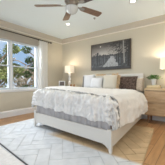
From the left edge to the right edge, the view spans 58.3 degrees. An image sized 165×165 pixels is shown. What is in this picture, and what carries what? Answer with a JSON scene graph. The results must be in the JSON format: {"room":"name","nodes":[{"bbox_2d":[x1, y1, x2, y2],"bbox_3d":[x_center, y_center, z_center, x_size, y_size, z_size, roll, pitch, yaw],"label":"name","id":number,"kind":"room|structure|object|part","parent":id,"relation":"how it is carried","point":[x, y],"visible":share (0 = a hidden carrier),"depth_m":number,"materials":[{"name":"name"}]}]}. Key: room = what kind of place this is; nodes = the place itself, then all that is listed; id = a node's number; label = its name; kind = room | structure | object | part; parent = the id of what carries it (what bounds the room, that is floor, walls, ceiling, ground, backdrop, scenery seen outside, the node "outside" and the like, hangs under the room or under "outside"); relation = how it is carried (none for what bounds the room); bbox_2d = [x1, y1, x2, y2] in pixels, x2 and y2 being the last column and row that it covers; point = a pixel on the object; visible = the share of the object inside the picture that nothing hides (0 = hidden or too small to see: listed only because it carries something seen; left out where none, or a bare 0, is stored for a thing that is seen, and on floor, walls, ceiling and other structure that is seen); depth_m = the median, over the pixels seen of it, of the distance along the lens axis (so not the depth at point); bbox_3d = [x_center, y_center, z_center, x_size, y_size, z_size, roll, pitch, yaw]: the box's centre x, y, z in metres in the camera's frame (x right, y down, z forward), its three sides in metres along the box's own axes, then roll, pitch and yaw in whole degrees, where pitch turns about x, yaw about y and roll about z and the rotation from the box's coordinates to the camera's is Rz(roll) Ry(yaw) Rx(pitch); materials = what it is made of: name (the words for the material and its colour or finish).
{"room":"bedroom","nodes":[
{"label":"bedroom","id":0,"kind":"room"},
{"bbox_2d":[0,27,61,111],"bbox_3d":[-2.676,-0.355,3.747,0.150,2.750,5.925,0,0,37],"label":"wall","id":1,"kind":"structure","parent":0,"point":[9,101],"depth_m":4.97,"materials":[{"name":"beige paint"}]},
{"bbox_2d":[0,38,10,89],"bbox_3d":[-2.448,-0.505,4.038,0.140,1.450,0.905,0,0,37],"label":"window","id":2,"kind":"structure","parent":1,"relation":"in","point":[8,65],"depth_m":4.35,"materials":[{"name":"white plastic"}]},
{"bbox_3d":[-2.443,-0.836,4.034,0.033,0.744,0.861,0,0,37],"label":"sash","id":3,"kind":"part","parent":2,"relation":"part of","materials":[{"name":"clear glass"}]},
{"bbox_3d":[-2.415,-0.149,4.013,0.033,0.694,0.861,0,0,37],"label":"sash","id":4,"kind":"part","parent":2,"relation":"part of","materials":[{"name":"white plastic"}]},
{"bbox_2d":[0,106,36,118],"bbox_3d":[-2.614,0.927,3.689,0.018,0.185,5.907,0,0,37],"label":"baseboard","id":5,"kind":"structure","parent":1,"relation":"attached to","point":[4,114],"depth_m":4.50,"materials":[{"name":"white paint"}]},
{"bbox_2d":[0,30,38,45],"bbox_3d":[-2.113,-1.334,4.289,0.053,0.228,1.970,0,0,37],"label":"roman shade","id":6,"kind":"object","parent":1,"relation":"attached to","point":[3,34],"visible":0.95,"depth_m":4.48,"materials":[{"name":"beige fabric"}]},
{"bbox_2d":[0,88,38,92],"bbox_3d":[-2.093,0.258,4.349,0.052,0.075,1.990,0,0,37],"label":"trim","id":7,"kind":"structure","parent":1,"relation":"attached to","point":[35,89],"depth_m":4.51,"materials":[{"name":"white paint"}]},
{"bbox_2d":[12,41,36,88],"bbox_3d":[-1.882,-0.505,4.782,0.140,1.450,0.905,0,0,37],"label":"window","id":8,"kind":"structure","parent":1,"relation":"in","point":[14,42],"depth_m":4.90,"materials":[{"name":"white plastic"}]},
{"bbox_3d":[-1.877,-0.836,4.779,0.033,0.744,0.861,0,0,37],"label":"sash","id":9,"kind":"part","parent":8,"relation":"part of","materials":[{"name":"clear glass"}]},
{"bbox_3d":[-1.849,-0.149,4.757,0.033,0.694,0.861,0,0,37],"label":"sash","id":10,"kind":"part","parent":8,"relation":"part of","materials":[{"name":"white plastic"}]},
{"bbox_2d":[11,40,38,88],"bbox_3d":[-2.159,-0.530,4.406,0.154,1.500,1.940,0,0,37],"label":"trim","id":11,"kind":"structure","parent":1,"relation":"attached to","point":[11,40],"depth_m":5.10,"materials":[{"name":"white paint"}]},
{"bbox_2d":[0,28,51,43],"bbox_3d":[-2.096,-1.425,4.264,0.146,0.090,3.050,0,0,37],"label":"curtain rod","id":12,"kind":"object","parent":1,"relation":"attached to","point":[0,28],"visible":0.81,"depth_m":4.54,"materials":[{"name":"brown metal"}]},
{"bbox_2d":[39,40,47,88],"bbox_3d":[-1.351,-0.227,5.169,0.075,2.453,0.419,0,0,37],"label":"curtain","id":13,"kind":"object","parent":12,"relation":"hanging from","point":[43,46],"visible":0.72,"depth_m":5.14,"materials":[{"name":"white fabric"}]},
{"bbox_2d":[0,20,61,43],"bbox_3d":[-2.602,-1.631,3.691,0.035,0.198,5.925,0,0,37],"label":"trim","id":14,"kind":"structure","parent":1,"relation":"attached to","point":[4,24],"depth_m":4.79,"materials":[{"name":"beige paint"}]},
{"bbox_2d":[0,0,164,38],"bbox_3d":[-0.253,-1.780,1.999,6.123,0.100,6.075,0,0,37],"label":"ceiling","id":15,"kind":"structure","parent":0,"point":[46,20],"depth_m":3.79,"materials":[{"name":"white paint"}]},
{"bbox_2d":[34,0,101,20],"bbox_3d":[-0.147,-1.425,2.560,1.214,0.610,1.264,0,0,37],"label":"ceiling fan","id":16,"kind":"object","parent":15,"relation":"hanging from","point":[72,7],"visible":1,"depth_m":2.57,"materials":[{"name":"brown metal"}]},
{"bbox_3d":[-0.607,-1.343,2.602,0.465,0.041,0.138,0,0,2],"label":"blade","id":17,"kind":"part","parent":16,"relation":"part of","materials":[{"name":"brown wood"}]},
{"bbox_3d":[-0.304,-1.343,2.996,0.138,0.041,0.465,0,0,-16],"label":"blade","id":18,"kind":"part","parent":16,"relation":"part of","materials":[{"name":"brown wood"}]},
{"bbox_3d":[-0.185,-1.250,2.590,0.216,0.120,0.216,0,0,37],"label":"lamp shade","id":19,"kind":"part","parent":16,"relation":"part of","materials":[{"name":"white glass"}]},
{"bbox_3d":[0.164,-1.343,2.829,0.465,0.041,0.138,0,0,-34],"label":"blade","id":20,"kind":"part","parent":16,"relation":"part of","materials":[{"name":"brown wood"}]},
{"bbox_2d":[0,112,164,164],"bbox_3d":[-0.707,1.070,1.402,6.123,0.100,7.575,0,0,37],"label":"floor","id":21,"kind":"structure","parent":0,"point":[155,155],"depth_m":2.82,"materials":[{"name":"brown wood"}]},
{"bbox_2d":[0,118,153,164],"bbox_3d":[-0.407,1.010,2.728,3.290,0.019,3.150,0,0,37],"label":"area rug","id":22,"kind":"object","parent":21,"relation":"on","point":[22,142],"visible":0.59,"depth_m":2.24,"materials":[{"name":"grey carpet"}]},
{"bbox_2d":[31,73,147,153],"bbox_3d":[0.225,0.386,3.632,2.487,1.241,2.407,0,0,37],"label":"bed","id":23,"kind":"object","parent":22,"relation":"on","point":[104,116],"visible":1,"depth_m":2.53,"materials":[{"name":"white fabric"}]},
{"bbox_3d":[-1.064,0.826,3.387,0.076,0.361,0.072,0,0,37],"label":"leg","id":24,"kind":"part","parent":23,"relation":"part of","materials":[{"name":"white paint"}]},
{"bbox_3d":[-0.340,0.822,2.740,1.894,0.253,0.035,0,0,41],"label":"footboard","id":25,"kind":"part","parent":23,"relation":"part of","materials":[{"name":"white paint"}]},
{"bbox_2d":[84,74,94,87],"bbox_3d":[0.216,-0.007,4.704,0.402,0.472,0.190,0,0,30],"label":"bed pillow","id":26,"kind":"object","parent":23,"relation":"on","point":[87,78],"visible":0.63,"depth_m":4.64,"materials":[{"name":"grey fabric"}]},
{"bbox_2d":[90,78,102,87],"bbox_3d":[0.422,0.038,4.384,0.400,0.343,0.207,0,0,40],"label":"bed pillow","id":27,"kind":"object","parent":23,"relation":"on","point":[95,82],"visible":0.91,"depth_m":4.29,"materials":[{"name":"grey fabric"}]},
{"bbox_2d":[45,86,147,127],"bbox_3d":[0.111,0.387,3.484,2.486,0.556,1.635,0,0,37],"label":"duvet","id":28,"kind":"object","parent":23,"relation":"on","point":[132,104],"depth_m":2.75,"materials":[{"name":"white fabric"}]},
{"bbox_2d":[95,74,105,87],"bbox_3d":[0.560,-0.017,4.513,0.411,0.474,0.169,0,0,34],"label":"throw pillow","id":29,"kind":"object","parent":23,"relation":"on","point":[96,75],"visible":0.27,"depth_m":4.52,"materials":[{"name":"beige fabric"}]},
{"bbox_3d":[0.392,0.841,2.105,0.076,0.331,0.076,0,0,37],"label":"leg","id":30,"kind":"part","parent":23,"relation":"part of","materials":[{"name":"white paint"}]},
{"bbox_2d":[103,75,116,88],"bbox_3d":[0.766,0.010,4.126,0.420,0.420,0.217,0,0,34],"label":"pillow","id":31,"kind":"object","parent":23,"relation":"on","point":[109,81],"depth_m":4.03,"materials":[{"name":"beige fabric"}]},
{"bbox_2d":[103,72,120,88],"bbox_3d":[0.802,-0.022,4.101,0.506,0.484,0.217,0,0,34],"label":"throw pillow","id":32,"kind":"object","parent":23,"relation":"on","point":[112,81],"visible":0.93,"depth_m":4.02,"materials":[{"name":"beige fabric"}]},
{"bbox_3d":[0.843,-0.200,4.626,2.026,0.070,0.076,0,0,37],"label":"rail","id":33,"kind":"part","parent":23,"relation":"part of","materials":[{"name":"white paint"}]},
{"bbox_3d":[1.027,0.807,3.067,0.030,0.225,2.243,0,0,32],"label":"rail","id":34,"kind":"part","parent":23,"relation":"part of","materials":[{"name":"white paint"}]},
{"bbox_2d":[119,76,137,90],"bbox_3d":[1.238,0.045,4.089,0.550,0.410,0.191,0,0,37],"label":"euro pillow","id":35,"kind":"object","parent":23,"relation":"on","point":[125,82],"visible":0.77,"depth_m":4.00,"materials":[{"name":"brown fabric"}]},
{"bbox_2d":[136,78,143,91],"bbox_3d":[1.513,0.072,3.904,0.154,0.356,0.200,0,0,-38],"label":"knit pillow","id":36,"kind":"object","parent":23,"relation":"on","point":[140,81],"visible":0.98,"depth_m":3.84,"materials":[{"name":"beige fabric"}]},
{"bbox_2d":[144,88,164,122],"bbox_3d":[1.991,0.589,3.604,0.845,0.862,0.432,0,0,37],"label":"nightstand","id":37,"kind":"object","parent":21,"relation":"on","point":[155,97],"visible":0.81,"depth_m":3.56,"materials":[{"name":"brown wood"}]},
{"bbox_3d":[1.881,0.375,3.460,0.785,0.270,0.018,0,0,37],"label":"drawer","id":38,"kind":"part","parent":37,"relation":"part of","materials":[{"name":"brown wood"}]},
{"bbox_3d":[1.881,0.660,3.460,0.785,0.270,0.018,0,0,37],"label":"drawer","id":39,"kind":"part","parent":37,"relation":"part of","materials":[{"name":"brown wood"}]},
{"bbox_2d":[160,56,164,69],"bbox_3d":[2.060,-0.224,3.559,0.310,0.763,0.310,0,0,37],"label":"table lamp","id":40,"kind":"object","parent":37,"relation":"on","point":[162,59],"visible":1,"depth_m":3.50,"materials":[{"name":"white fabric"}]},
{"bbox_3d":[1.810,0.146,3.749,0.322,0.024,0.200,0,0,34],"label":"book","id":41,"kind":"object","parent":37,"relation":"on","visible":0},
{"bbox_3d":[1.809,0.108,3.750,0.300,0.052,0.190,0,0,39],"label":"box","id":42,"kind":"object","parent":41,"relation":"on","visible":0},
{"bbox_2d":[146,75,160,84],"bbox_3d":[1.819,-0.058,3.744,0.390,0.279,0.436,0,0,37],"label":"potted plant","id":43,"kind":"object","parent":42,"relation":"on","point":[151,76],"visible":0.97,"depth_m":3.71,"materials":[{"name":"green plant"}]},
{"bbox_3d":[-0.536,0.589,5.407,0.890,0.862,0.442,0,0,37],"label":"nightstand","id":44,"kind":"object","parent":21,"relation":"on","visible":0},
{"bbox_2d":[59,81,64,85],"bbox_3d":[-0.753,0.058,5.476,0.230,0.200,0.078,0,0,6],"label":"photo frame","id":45,"kind":"object","parent":44,"relation":"on","point":[61,83],"visible":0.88,"depth_m":5.44,"materials":[{"name":"white paint"}]},
{"bbox_2d":[65,65,74,85],"bbox_3d":[-0.474,-0.216,5.423,0.260,0.748,0.260,0,0,37],"label":"table lamp","id":46,"kind":"object","parent":44,"relation":"on","point":[69,69],"visible":0.84,"depth_m":5.36,"materials":[{"name":"white ceramic"}]},
{"bbox_3d":[-0.474,-0.114,5.423,0.120,0.444,0.120,0,0,37],"label":"stem","id":47,"kind":"part","parent":46,"relation":"part of","materials":[{"name":"white ceramic"}]},
{"bbox_3d":[-0.474,-0.463,5.423,0.260,0.255,0.260,0,0,37],"label":"lamp shade","id":48,"kind":"part","parent":46,"relation":"part of","materials":[{"name":"white fabric"}]},
{"bbox_2d":[62,23,164,93],"bbox_3d":[1.540,-0.355,4.357,6.123,2.750,0.150,0,0,37],"label":"wall","id":49,"kind":"structure","parent":0,"point":[147,43],"depth_m":4.30,"materials":[{"name":"beige paint"}]},
{"bbox_2d":[91,38,130,70],"bbox_3d":[0.866,-0.835,4.749,1.398,0.885,0.040,0,0,37],"label":"framed picture","id":50,"kind":"object","parent":49,"relation":"attached to","point":[113,55],"visible":1,"depth_m":4.70,"materials":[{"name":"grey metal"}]},
{"bbox_2d":[62,15,164,44],"bbox_3d":[1.484,-1.631,4.283,5.823,0.198,0.035,0,0,37],"label":"trim","id":51,"kind":"structure","parent":49,"relation":"attached to","point":[160,19],"depth_m":4.55,"materials":[{"name":"beige paint"}]},
{"bbox_2d":[143,114,164,121],"bbox_3d":[1.489,0.927,4.290,5.823,0.185,0.018,0,0,37],"label":"baseboard","id":52,"kind":"structure","parent":49,"relation":"attached to","point":[157,118],"depth_m":3.92,"materials":[{"name":"white paint"}]},
{"label":"outside","id":53,"kind":"structure","parent":0,"visible":0},
{"bbox_3d":[-12.916,1.670,19.874,35.377,0.200,44.000,0,0,37],"label":"lawn","id":54,"kind":"structure","parent":53,"visible":0},
{"bbox_2d":[0,52,6,87],"bbox_3d":[-9.610,-0.738,15.157,3.905,4.644,3.847,0,0,37],"label":"tree","id":55,"kind":"object","parent":54,"relation":"on","point":[4,86],"visible":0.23,"depth_m":15.32,"materials":[{"name":"green plant"}]},
{"bbox_2d":[0,43,24,87],"bbox_3d":[-6.231,-0.710,11.087,3.414,4.585,3.592,0,0,37],"label":"tree","id":56,"kind":"object","parent":54,"relation":"on","point":[3,69],"visible":0.56,"depth_m":11.03,"materials":[{"name":"green plant"}]},
{"bbox_2d":[13,58,33,86],"bbox_3d":[-6.390,-0.585,16.755,4.107,4.334,4.179,0,0,-5],"label":"tree","id":57,"kind":"object","parent":54,"relation":"on","point":[18,81],"visible":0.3,"depth_m":16.10,"materials":[{"name":"beige plant"}]},
{"bbox_2d":[21,46,33,86],"bbox_3d":[-3.516,-0.700,13.210,3.741,4.562,3.634,0,0,6],"label":"tree","id":58,"kind":"object","parent":54,"relation":"on","point":[28,60],"visible":0.17,"depth_m":12.85,"materials":[{"name":"green plant"}]}
]}

